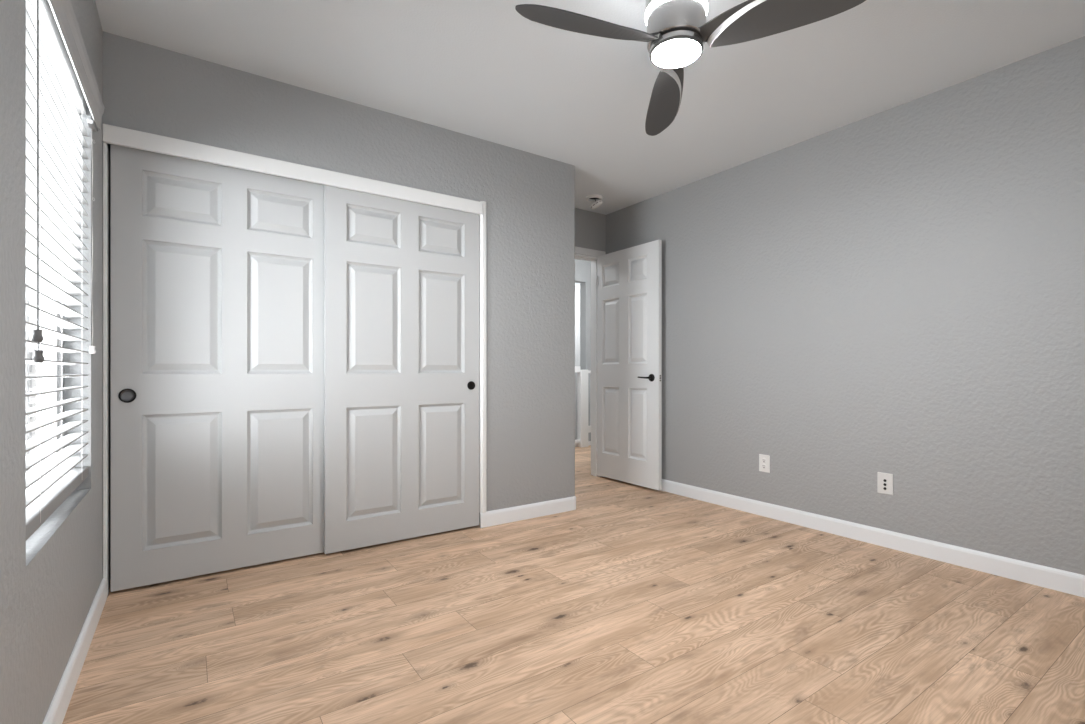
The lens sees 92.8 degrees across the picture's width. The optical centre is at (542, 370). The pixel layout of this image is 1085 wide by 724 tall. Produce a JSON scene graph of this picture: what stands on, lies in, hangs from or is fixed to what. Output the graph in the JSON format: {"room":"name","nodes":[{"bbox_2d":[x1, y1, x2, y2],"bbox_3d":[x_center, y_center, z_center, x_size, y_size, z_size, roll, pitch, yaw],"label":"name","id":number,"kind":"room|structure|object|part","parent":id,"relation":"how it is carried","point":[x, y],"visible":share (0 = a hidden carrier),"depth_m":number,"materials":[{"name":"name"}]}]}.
{"room":"empty bedroom","nodes":[
{"label":"empty bedroom","id":0,"kind":"room"},
{"bbox_2d":[0,0,110,723],"bbox_3d":[-1.232,-0.188,1.126,0.150,2.545,4.250,0,0,-34],"label":"wall","id":1,"kind":"structure","parent":0,"point":[50,580],"depth_m":1.22,"materials":[{"name":"grey paint"}]},
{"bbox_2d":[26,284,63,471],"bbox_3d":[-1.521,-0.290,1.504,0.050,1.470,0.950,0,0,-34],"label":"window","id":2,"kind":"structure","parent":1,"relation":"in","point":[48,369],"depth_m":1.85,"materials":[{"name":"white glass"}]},
{"bbox_3d":[-1.521,-0.290,1.504,0.050,1.470,0.950,0,0,-34],"label":"frame","id":3,"kind":"part","parent":2,"relation":"part of","materials":[{"name":"grey plastic"}]},
{"bbox_2d":[26,0,104,539],"bbox_3d":[-1.452,-0.318,1.556,0.096,1.427,1.047,0,0,-34],"label":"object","id":4,"kind":"object","parent":1,"relation":"attached to","point":[61,83],"visible":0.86,"depth_m":1.50,"materials":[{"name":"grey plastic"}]},
{"bbox_3d":[-1.295,-0.290,1.294,0.054,1.350,0.002,0,0,-34],"label":"ladder cord","id":5,"kind":"part","parent":4,"relation":"part of","materials":[{"name":"white fabric"}]},
{"bbox_3d":[-1.216,-0.530,1.242,0.002,0.870,0.002,0,0,41],"label":"pull cord","id":6,"kind":"part","parent":4,"relation":"part of","materials":[{"name":"white fabric"}]},
{"bbox_3d":[-1.218,-0.505,1.247,0.002,0.919,0.002,0,0,11],"label":"pull cord","id":7,"kind":"part","parent":4,"relation":"part of","materials":[{"name":"white fabric"}]},
{"bbox_3d":[-1.465,0.377,1.543,0.052,0.038,0.938,0,0,-34],"label":"rail","id":8,"kind":"part","parent":4,"relation":"part of","materials":[{"name":"grey"}]},
{"bbox_3d":[-1.646,-0.290,1.806,0.054,1.350,0.002,0,0,-34],"label":"ladder cord","id":9,"kind":"part","parent":4,"relation":"part of","materials":[{"name":"white fabric"}]},
{"bbox_3d":[-1.707,-0.517,1.958,0.004,0.855,0.008,0,0,-34],"label":"pull cord","id":10,"kind":"part","parent":4,"relation":"part of","materials":[{"name":"white plastic"}]},
{"bbox_2d":[43,578,106,723],"bbox_3d":[-0.957,0.938,0.870,0.013,0.094,3.278,0,0,-34],"label":"baseboard","id":11,"kind":"structure","parent":1,"relation":"attached to","point":[59,705],"depth_m":1.63,"materials":[{"name":"white paint"}]},
{"bbox_2d":[103,143,109,596],"bbox_3d":[-1.911,0.003,2.262,0.012,1.965,0.104,0,0,-34],"label":"trim","id":12,"kind":"structure","parent":1,"relation":"attached to","point":[106,154],"depth_m":2.22,"materials":[{"name":"white paint"}]},
{"bbox_2d":[103,31,574,522],"bbox_3d":[-1.044,-0.188,3.267,2.582,2.545,0.771,0,0,-34],"label":"wall","id":13,"kind":"structure","parent":0,"point":[529,197],"depth_m":3.28,"materials":[{"name":"grey paint"}]},
{"bbox_2d":[111,144,323,591],"bbox_3d":[-1.522,-0.036,2.537,0.923,2.012,0.037,0,0,-34],"label":"door","id":14,"kind":"structure","parent":13,"relation":"in","point":[217,271],"depth_m":2.48,"materials":[{"name":"white paint"}]},
{"bbox_3d":[-1.845,0.110,2.296,0.063,0.063,0.005,0,0,-34],"label":"finger pull","id":15,"kind":"part","parent":14,"relation":"part of","materials":[{"name":"black metal"}]},
{"bbox_2d":[120,390,134,400],"bbox_3d":[-1.846,0.110,2.296,0.050,0.050,0.003,0,0,-34],"label":"door pull","id":16,"kind":"object","parent":14,"relation":"on","point":[125,395],"depth_m":2.30,"materials":[{"name":"grey metal"}]},
{"bbox_2d":[102,124,482,214],"bbox_3d":[-1.131,-1.018,2.725,1.822,0.076,0.020,0,0,-34],"label":"trim","id":17,"kind":"structure","parent":13,"relation":"attached to","point":[111,134],"depth_m":2.57,"materials":[{"name":"white paint"}]},
{"bbox_2d":[324,185,478,553],"bbox_3d":[-0.781,-0.036,3.000,0.912,2.012,0.037,0,0,-34],"label":"door","id":18,"kind":"structure","parent":13,"relation":"in","point":[401,277],"depth_m":2.96,"materials":[{"name":"white paint"}]},
{"bbox_2d":[468,382,473,388],"bbox_3d":[-0.443,0.091,3.213,0.042,0.042,0.003,0,0,-34],"label":"door pull","id":19,"kind":"object","parent":18,"relation":"on","point":[470,384],"depth_m":3.21,"materials":[{"name":"brown metal"}]},
{"bbox_2d":[479,201,486,512],"bbox_3d":[-0.398,-0.087,3.295,0.044,1.960,0.112,0,0,-34],"label":"trim","id":20,"kind":"structure","parent":13,"relation":"attached to","point":[482,218],"depth_m":3.25,"materials":[{"name":"white paint"}]},
{"bbox_2d":[480,496,575,527],"bbox_3d":[-0.280,0.938,3.770,0.779,0.094,0.764,0,0,-34],"label":"baseboard","id":21,"kind":"structure","parent":13,"relation":"attached to","point":[517,513],"depth_m":3.43,"materials":[{"name":"white paint"}]},
{"bbox_2d":[62,445,1084,723],"bbox_3d":[1.015,1.045,3.594,6.660,0.120,5.780,0,0,-34],"label":"floor","id":22,"kind":"structure","parent":0,"point":[633,604],"depth_m":1.93,"materials":[{"name":"brown wood"}]},
{"bbox_2d":[575,366,590,447],"bbox_3d":[0.546,0.463,6.710,3.690,1.045,0.090,0,0,-34],"label":"cabinet","id":23,"kind":"object","parent":22,"relation":"on","point":[583,429],"visible":0.08,"depth_m":6.65,"materials":[{"name":"white paint"}]},
{"bbox_3d":[-0.252,-0.020,6.163,1.755,0.080,0.060,0,0,-34],"label":"handrail","id":24,"kind":"part","parent":23,"relation":"part of","materials":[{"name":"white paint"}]},
{"bbox_3d":[0.521,0.485,6.693,0.120,1.000,0.090,0,0,-34],"label":"newel post","id":25,"kind":"part","parent":23,"relation":"part of","materials":[{"name":"white paint"}]},
{"bbox_2d":[575,259,590,369],"bbox_3d":[0.234,-0.728,6.660,4.280,1.465,0.120,0,0,-34],"label":"wall","id":26,"kind":"structure","parent":0,"point":[582,267],"depth_m":6.84,"materials":[{"name":"grey paint"}]},
{"bbox_2d":[575,285,590,440],"bbox_3d":[-0.671,1.062,7.980,4.520,5.045,0.120,0,0,-34],"label":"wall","id":27,"kind":"structure","parent":0,"point":[577,287],"depth_m":8.77,"materials":[{"name":"grey paint"}]},
{"bbox_2d":[95,0,1084,284],"bbox_3d":[0.450,-1.520,4.383,6.900,0.120,7.880,0,0,-34],"label":"ceiling","id":28,"kind":"structure","parent":0,"point":[482,69],"depth_m":2.45,"materials":[{"name":"paint"}]},
{"bbox_2d":[586,195,602,208],"bbox_3d":[0.435,-1.411,4.343,0.140,0.099,0.140,0,0,-34],"label":"smoke detector","id":29,"kind":"object","parent":28,"relation":"attached to","point":[597,199],"visible":1,"depth_m":4.31,"materials":[{"name":"white plastic"}]},
{"bbox_2d":[515,0,865,135],"bbox_3d":[0.438,-1.300,1.797,1.043,0.320,1.085,0,0,-34],"label":"ceiling fan","id":30,"kind":"object","parent":28,"relation":"hanging from","point":[677,32],"visible":1,"depth_m":1.80,"materials":[{"name":"silver metal"}]},
{"bbox_3d":[0.149,-1.166,1.752,0.520,0.053,0.145,0,0,-24],"label":"blade","id":31,"kind":"part","parent":30,"relation":"part of","materials":[{"name":"grey"}]},
{"bbox_3d":[0.491,-1.393,1.899,0.220,0.133,0.220,0,0,-34],"label":"mount plate","id":32,"kind":"part","parent":30,"relation":"part of","materials":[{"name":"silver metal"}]},
{"bbox_3d":[0.193,-1.194,1.819,0.477,0.028,0.078,0,0,-10],"label":"blade arm","id":33,"kind":"part","parent":30,"relation":"part of","materials":[{"name":"grey metal"}]},
{"bbox_3d":[0.535,-1.166,2.268,0.145,0.053,0.520,0,0,6],"label":"blade","id":34,"kind":"part","parent":30,"relation":"part of","materials":[{"name":"grey"}]},
{"bbox_3d":[0.491,-1.169,1.899,0.191,0.009,0.191,0,0,-34],"label":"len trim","id":35,"kind":"part","parent":30,"relation":"part of","materials":[{"name":"silver metal"}]},
{"bbox_3d":[0.572,-1.194,2.197,0.078,0.028,0.477,0,0,20],"label":"blade arm","id":36,"kind":"part","parent":30,"relation":"part of","materials":[{"name":"grey metal"}]},
{"bbox_3d":[0.710,-1.194,1.680,0.078,0.028,0.477,0,0,-40],"label":"blade arm","id":37,"kind":"part","parent":30,"relation":"part of","materials":[{"name":"grey metal"}]},
{"bbox_3d":[0.789,-1.166,1.676,0.520,0.053,0.145,0,0,36],"label":"blade","id":38,"kind":"part","parent":30,"relation":"part of","materials":[{"name":"grey"}]},
{"bbox_2d":[575,208,605,256],"bbox_3d":[0.125,-0.188,4.584,1.056,2.545,0.120,0,0,-34],"label":"wall","id":39,"kind":"structure","parent":0,"point":[590,227],"depth_m":4.73,"materials":[{"name":"grey paint"}]},
{"bbox_2d":[575,246,605,476],"bbox_3d":[0.181,-0.034,4.624,0.784,2.037,0.126,0,0,-34],"label":"trim","id":40,"kind":"structure","parent":39,"relation":"attached to","point":[592,259],"depth_m":4.83,"materials":[{"name":"white paint"}]},
{"bbox_2d":[596,240,661,489],"bbox_3d":[0.709,-0.047,4.465,0.097,2.022,0.767,0,0,-34],"label":"door","id":41,"kind":"structure","parent":39,"relation":"in","point":[629,280],"depth_m":4.45,"materials":[{"name":"white paint"}]},
{"bbox_3d":[0.889,0.056,4.218,0.012,0.063,0.063,0,0,-34],"label":"handle","id":42,"kind":"part","parent":41,"relation":"part of","materials":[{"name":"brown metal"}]},
{"bbox_2d":[606,36,1084,574],"bbox_3d":[1.783,-0.188,3.205,0.120,2.545,4.270,0,0,-34],"label":"wall","id":43,"kind":"structure","parent":0,"point":[899,291],"depth_m":2.83,"materials":[{"name":"grey paint"}]},
{"bbox_2d":[759,454,769,472],"bbox_3d":[1.503,0.627,3.500,0.008,0.117,0.077,0,0,-34],"label":"power outlet","id":44,"kind":"object","parent":43,"relation":"attached to","point":[764,460],"visible":1,"depth_m":3.49,"materials":[{"name":"white plastic"}]},
{"bbox_2d":[661,479,1084,597],"bbox_3d":[1.728,0.938,3.168,0.013,0.094,4.030,0,0,-34],"label":"baseboard","id":45,"kind":"structure","parent":43,"relation":"attached to","point":[1068,582],"depth_m":2.80,"materials":[{"name":"white paint"}]},
{"bbox_2d":[877,472,892,494],"bbox_3d":[1.919,0.631,2.893,0.009,0.117,0.079,0,0,-34],"label":"cable wall plate","id":46,"kind":"object","parent":43,"relation":"attached to","point":[884,480],"visible":1,"depth_m":2.89,"materials":[{"name":"white plastic"}]},
{"label":"outside","id":47,"kind":"structure","parent":0,"visible":0},
{"bbox_3d":[-11.312,4.085,16.494,80.000,0.200,80.000,0,0,-34],"label":"floor","id":48,"kind":"structure","parent":47,"visible":0},
{"bbox_2d":[29,285,35,469],"bbox_3d":[-10.184,0.285,7.688,7.700,7.400,6.600,0,0,-34],"label":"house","id":49,"kind":"structure","parent":48,"relation":"on","point":[32,366],"depth_m":6.61,"materials":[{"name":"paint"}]},
{"bbox_3d":[-6.425,0.490,6.672,0.590,1.450,0.012,0,0,-34],"label":"house pane","id":50,"kind":"part","parent":49,"relation":"part of","materials":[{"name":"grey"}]}
]}

